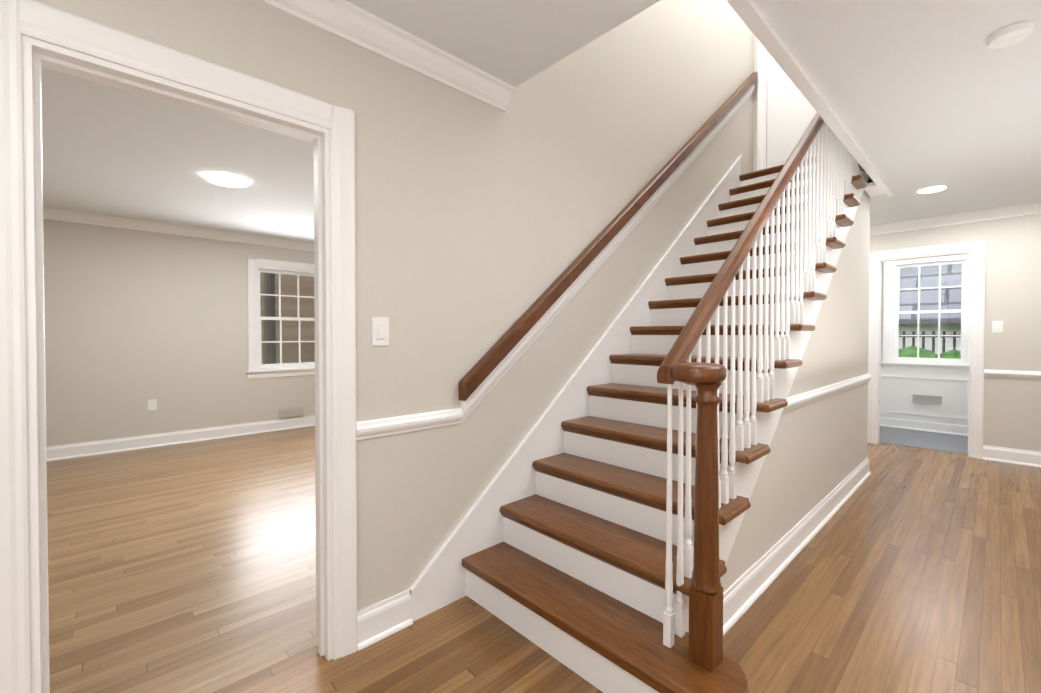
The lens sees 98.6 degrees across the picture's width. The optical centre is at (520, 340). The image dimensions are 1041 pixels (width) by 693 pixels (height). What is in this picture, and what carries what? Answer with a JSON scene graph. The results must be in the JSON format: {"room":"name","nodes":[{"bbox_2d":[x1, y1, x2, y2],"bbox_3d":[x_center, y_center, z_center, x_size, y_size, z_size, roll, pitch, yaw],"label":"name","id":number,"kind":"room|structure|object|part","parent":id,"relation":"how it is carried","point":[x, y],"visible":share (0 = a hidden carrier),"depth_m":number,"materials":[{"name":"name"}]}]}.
{"room":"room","nodes":[
{"label":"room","id":0,"kind":"room"},
{"bbox_2d":[41,67,313,242],"bbox_3d":[-2.312,-1.348,3.597,6.440,0.120,4.700,-1,1,-43],"label":"ceiling","id":1,"kind":"structure","parent":0,"point":[107,150],"depth_m":3.26,"materials":[{"name":"paint"}]},
{"bbox_2d":[204,172,248,187],"bbox_3d":[-2.334,-1.271,3.563,0.300,0.033,0.300,-1,1,-43],"label":"recessed light","id":2,"kind":"object","parent":1,"relation":"in","point":[225,179],"visible":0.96,"depth_m":3.51,"materials":[{"name":"white"}]},
{"bbox_2d":[43,219,314,446],"bbox_3d":[-3.878,-0.065,5.284,6.440,2.490,0.120,-1,1,-43],"label":"wall","id":3,"kind":"structure","parent":0,"point":[136,321],"depth_m":4.96,"materials":[{"name":"paint"}]},
{"bbox_2d":[148,399,156,409],"bbox_3d":[-4.104,0.714,4.994,0.075,0.118,0.008,-1,1,-43],"label":"outlet","id":4,"kind":"object","parent":3,"relation":"attached to","point":[152,404],"visible":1,"depth_m":4.99,"materials":[{"name":"white plastic"}]},
{"bbox_2d":[43,207,313,251],"bbox_3d":[-3.810,-1.262,5.196,6.200,0.095,0.080,-1,1,-43],"label":"crown molding","id":5,"kind":"structure","parent":3,"relation":"attached to","point":[48,213],"depth_m":5.04,"materials":[{"name":"white wood"}]},
{"bbox_2d":[46,415,314,460],"bbox_3d":[-3.827,1.110,5.245,6.200,0.140,0.030,-1,1,-43],"label":"baseboard","id":6,"kind":"structure","parent":3,"relation":"attached to","point":[66,451],"depth_m":5.09,"materials":[{"name":"white wood"}]},
{"bbox_2d":[246,258,314,378],"bbox_3d":[-3.081,-0.290,5.999,1.055,1.520,0.165,-1,1,-43],"label":"room window","id":7,"kind":"structure","parent":3,"relation":"in","point":[257,368],"depth_m":5.82,"materials":[{"name":"white wood"}]},
{"bbox_3d":[-3.103,-0.295,6.022,0.775,1.270,0.039,-1,1,-43],"label":"glass","id":8,"kind":"part","parent":7,"relation":"part of","materials":[{"name":"clear glass"}]},
{"bbox_2d":[279,407,303,417],"bbox_3d":[-3.039,0.951,5.953,0.300,0.110,0.010,-1,1,-43],"label":"air vent","id":9,"kind":"object","parent":3,"relation":"in","point":[291,412],"visible":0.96,"depth_m":5.95,"materials":[{"name":"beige metal"}]},
{"bbox_2d":[33,0,753,610],"bbox_3d":[-0.079,-1.382,2.386,10.040,5.200,0.120,-1,1,-43],"label":"wall","id":10,"kind":"structure","parent":0,"point":[479,226],"depth_m":2.17,"materials":[{"name":"paint"}]},
{"bbox_2d":[0,0,356,692],"bbox_3d":[-1.054,0.170,1.492,0.966,2.120,0.172,-1,1,-43],"label":"door frame","id":11,"kind":"structure","parent":10,"relation":"attached to","point":[35,36],"depth_m":1.26,"materials":[{"name":"white wood"}]},
{"bbox_2d":[372,317,388,345],"bbox_3d":[-0.575,-0.038,1.847,0.075,0.118,0.012,-1,1,-43],"label":"light switch","id":12,"kind":"object","parent":10,"relation":"attached to","point":[380,331],"visible":1,"depth_m":1.84,"materials":[{"name":"white plastic"}]},
{"bbox_2d":[357,589,410,634],"bbox_3d":[0.397,1.140,2.969,3.154,0.140,0.030,-1,1,-43],"label":"baseboard","id":13,"kind":"structure","parent":10,"relation":"attached to","point":[381,620],"depth_m":1.86,"materials":[{"name":"white wood"}]},
{"bbox_2d":[257,0,514,111],"bbox_3d":[-1.819,-1.202,0.619,4.840,0.095,0.080,-1,1,-43],"label":"crown molding","id":14,"kind":"structure","parent":10,"relation":"attached to","point":[361,28],"depth_m":1.84,"materials":[{"name":"white wood"}]},
{"bbox_2d":[356,85,753,440],"bbox_3d":[0.855,-1.117,3.162,4.126,2.989,0.031,-1,1,-43],"label":"trim","id":15,"kind":"structure","parent":10,"relation":"attached to","point":[368,429],"depth_m":2.37,"materials":[{"name":"white wood"}]},
{"bbox_2d":[47,426,1040,692],"bbox_3d":[-0.036,1.263,3.339,11.360,0.124,8.240,-1,1,-43],"label":"floor","id":16,"kind":"structure","parent":0,"point":[908,569],"depth_m":2.16,"materials":[{"name":"brown wood"}]},
{"bbox_2d":[410,71,868,692],"bbox_3d":[1.383,-0.744,2.829,3.952,3.911,1.245,-1,1,-43],"label":"staircase","id":17,"kind":"structure","parent":16,"relation":"on","point":[668,475],"depth_m":2.22,"materials":[{"name":"brown wood"}]},
{"bbox_3d":[1.050,-1.221,3.319,3.624,2.971,0.061,-1,1,-43],"label":"hand rail","id":18,"kind":"part","parent":17,"relation":"part of","materials":[{"name":"brown wood"}]},
{"bbox_3d":[1.663,-1.181,2.590,3.228,2.622,0.062,-1,1,-43],"label":"hand rail","id":19,"kind":"part","parent":17,"relation":"part of","materials":[{"name":"brown wood"}]},
{"bbox_2d":[346,0,1040,225],"bbox_3d":[1.091,-1.411,1.139,9.800,0.310,3.300,-1,1,-43],"label":"ceiling","id":20,"kind":"structure","parent":0,"point":[918,95],"depth_m":2.06,"materials":[{"name":"paint"}]},
{"bbox_2d":[919,186,945,192],"bbox_3d":[3.511,-1.287,3.822,0.170,0.008,0.170,-1,1,-43],"label":"recessed light","id":21,"kind":"object","parent":20,"relation":"in","point":[932,189],"visible":1,"depth_m":3.80,"materials":[{"name":"white"}]},
{"bbox_2d":[986,21,1034,48],"bbox_3d":[2.012,-1.248,1.840,0.136,0.034,0.136,-1,1,-43],"label":"smoke detector","id":22,"kind":"object","parent":20,"relation":"attached to","point":[1012,34],"visible":1,"depth_m":1.82,"materials":[{"name":"white plastic"}]},
{"bbox_2d":[753,35,872,458],"bbox_3d":[2.809,-1.407,4.277,0.120,5.200,1.075,-1,1,-43],"label":"wall","id":23,"kind":"structure","parent":0,"point":[868,216],"depth_m":4.02,"materials":[{"name":"paint"}]},
{"bbox_2d":[756,39,766,170],"bbox_3d":[2.744,-2.657,4.223,0.026,2.099,0.960,-1,1,-43],"label":"door frame","id":24,"kind":"structure","parent":23,"relation":"attached to","point":[761,148],"depth_m":4.54,"materials":[{"name":"white wood"}]},
{"bbox_2d":[767,52,819,167],"bbox_3d":[2.719,-2.608,4.200,0.090,1.997,0.760,-1,1,-43],"label":"door","id":25,"kind":"structure","parent":23,"relation":"in","point":[791,111],"depth_m":4.39,"materials":[{"name":"white wood"}]},
{"bbox_2d":[723,458,870,635],"bbox_3d":[1.939,1.141,2.907,3.370,0.140,0.030,-1,1,-43],"label":"baseboard","id":26,"kind":"structure","parent":23,"relation":"attached to","point":[737,599],"depth_m":2.42,"materials":[{"name":"white wood"}]},
{"bbox_2d":[726,0,893,196],"bbox_3d":[1.908,-1.416,2.737,3.540,0.338,0.144,-1,1,-43],"label":"trim","id":27,"kind":"structure","parent":23,"relation":"attached to","point":[755,21],"depth_m":2.16,"materials":[{"name":"white wood"}]},
{"bbox_2d":[782,373,871,412],"bbox_3d":[2.275,0.341,3.215,2.384,0.072,0.027,-1,1,-43],"label":"trim","id":28,"kind":"structure","parent":23,"relation":"attached to","point":[801,399],"depth_m":2.93,"materials":[{"name":"white wood"}]},
{"bbox_2d":[881,262,882,361],"bbox_3d":[5.380,-0.072,5.763,0.120,2.490,1.690,-1,1,-43],"label":"wall","id":29,"kind":"structure","parent":0,"point":[882,312],"depth_m":6.12,"materials":[{"name":"paint"}]},
{"bbox_2d":[880,415,967,435],"bbox_3d":[5.325,1.100,5.727,0.030,0.140,1.450,-1,1,-43],"label":"baseboard","id":30,"kind":"structure","parent":29,"relation":"attached to","point":[896,422],"depth_m":5.81,"materials":[{"name":"white wood"}]},
{"bbox_2d":[880,364,968,423],"bbox_3d":[5.327,0.676,5.723,0.027,0.708,1.450,-1,1,-43],"label":"wainscoting","id":31,"kind":"structure","parent":29,"relation":"attached to","point":[899,389],"depth_m":5.81,"materials":[{"name":"white wood"}]},
{"bbox_2d":[913,394,941,403],"bbox_3d":[5.245,0.753,5.778,0.010,0.100,0.280,-1,1,-43],"label":"air vent","id":32,"kind":"object","parent":31,"relation":"attached to","point":[927,399],"visible":0.94,"depth_m":5.77,"materials":[{"name":"silver metal"}]},
{"bbox_2d":[881,254,969,372],"bbox_3d":[5.299,-0.372,5.813,0.165,1.530,0.960,-1,1,-43],"label":"window","id":33,"kind":"structure","parent":29,"relation":"in","point":[892,359],"depth_m":5.87,"materials":[{"name":"white wood"}]},
{"bbox_3d":[5.322,-0.378,5.835,0.039,1.280,0.680,-1,1,-43],"label":"glass","id":34,"kind":"part","parent":33,"relation":"part of","materials":[{"name":"clear glass"}]},
{"bbox_2d":[869,214,1040,451],"bbox_3d":[4.749,-0.055,4.506,0.120,2.490,3.420,-1,1,-43],"label":"wall","id":35,"kind":"structure","parent":0,"point":[1012,414],"depth_m":4.38,"materials":[{"name":"paint"}]},
{"bbox_2d":[867,240,985,458],"bbox_3d":[4.388,0.085,4.893,0.172,2.200,0.945,-1,1,-43],"label":"door frame","id":36,"kind":"structure","parent":35,"relation":"attached to","point":[976,250],"depth_m":4.59,"materials":[{"name":"white wood"}]},
{"bbox_2d":[870,202,1040,235],"bbox_3d":[4.608,-1.253,4.495,0.080,0.095,3.220,-1,1,-43],"label":"crown molding","id":37,"kind":"structure","parent":35,"relation":"attached to","point":[1031,208],"depth_m":4.59,"materials":[{"name":"white wood"}]},
{"bbox_2d":[992,321,1002,332],"bbox_3d":[4.724,-0.139,4.434,0.012,0.118,0.075,-1,1,-43],"label":"switch plate","id":38,"kind":"object","parent":35,"relation":"attached to","point":[997,326],"visible":1,"depth_m":4.43,"materials":[{"name":"white plastic"}]},
{"bbox_2d":[983,445,1040,466],"bbox_3d":[5.202,1.128,3.930,0.030,0.140,1.595,-1,1,-43],"label":"baseboard","id":39,"kind":"structure","parent":35,"relation":"attached to","point":[994,453],"depth_m":4.36,"materials":[{"name":"white wood"}]},
{"bbox_2d":[984,369,1040,378],"bbox_3d":[5.210,0.331,3.912,0.027,0.072,1.615,-1,1,-43],"label":"trim","id":40,"kind":"structure","parent":35,"relation":"attached to","point":[987,373],"depth_m":4.36,"materials":[{"name":"white wood"}]},
{"label":"outside","id":41,"kind":"structure","parent":0,"visible":0},
{"bbox_3d":[4.046,1.483,6.212,75.000,0.370,80.000,-1,1,-43],"label":"ground","id":42,"kind":"structure","parent":41,"visible":0},
{"bbox_2d":[263,273,275,363],"bbox_3d":[-5.380,-2.350,8.924,4.198,7.223,3.888,-1,1,-43],"label":"tree","id":43,"kind":"object","parent":42,"relation":"on","point":[271,312],"depth_m":9.21,"materials":[{"name":"brown plant"}]},
{"bbox_2d":[260,272,314,363],"bbox_3d":[-11.286,-0.663,13.466,10.600,3.730,6.400,-1,1,-43],"label":"brick house","id":44,"kind":"structure","parent":42,"relation":"on","point":[290,331],"depth_m":13.32,"materials":[{"name":"brown brick"}]},
{"bbox_2d":[899,323,960,353],"bbox_3d":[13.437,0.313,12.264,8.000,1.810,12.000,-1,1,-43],"label":"house","id":45,"kind":"structure","parent":42,"relation":"on","point":[950,329],"depth_m":10.48,"materials":[{"name":"white"}]},
{"bbox_2d":[899,263,961,323],"bbox_3d":[13.437,-2.662,12.225,9.000,4.500,12.800,-1,1,-43],"label":"roof","id":46,"kind":"structure","parent":45,"relation":"on","point":[952,278],"depth_m":10.58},
{"bbox_2d":[899,331,960,352],"bbox_3d":[8.318,0.538,8.836,0.040,1.450,6.000,-1,1,-43],"label":"fence","id":47,"kind":"object","parent":42,"relation":"on","point":[933,341],"depth_m":8.91,"materials":[{"name":"black metal"}]},
{"bbox_2d":[899,346,960,358],"bbox_3d":[8.053,0.732,7.386,1.217,1.264,7.712,-1,1,-43],"label":"hedge","id":48,"kind":"object","parent":42,"relation":"on","point":[909,353],"depth_m":8.02,"materials":[{"name":"green plant"}]}
]}

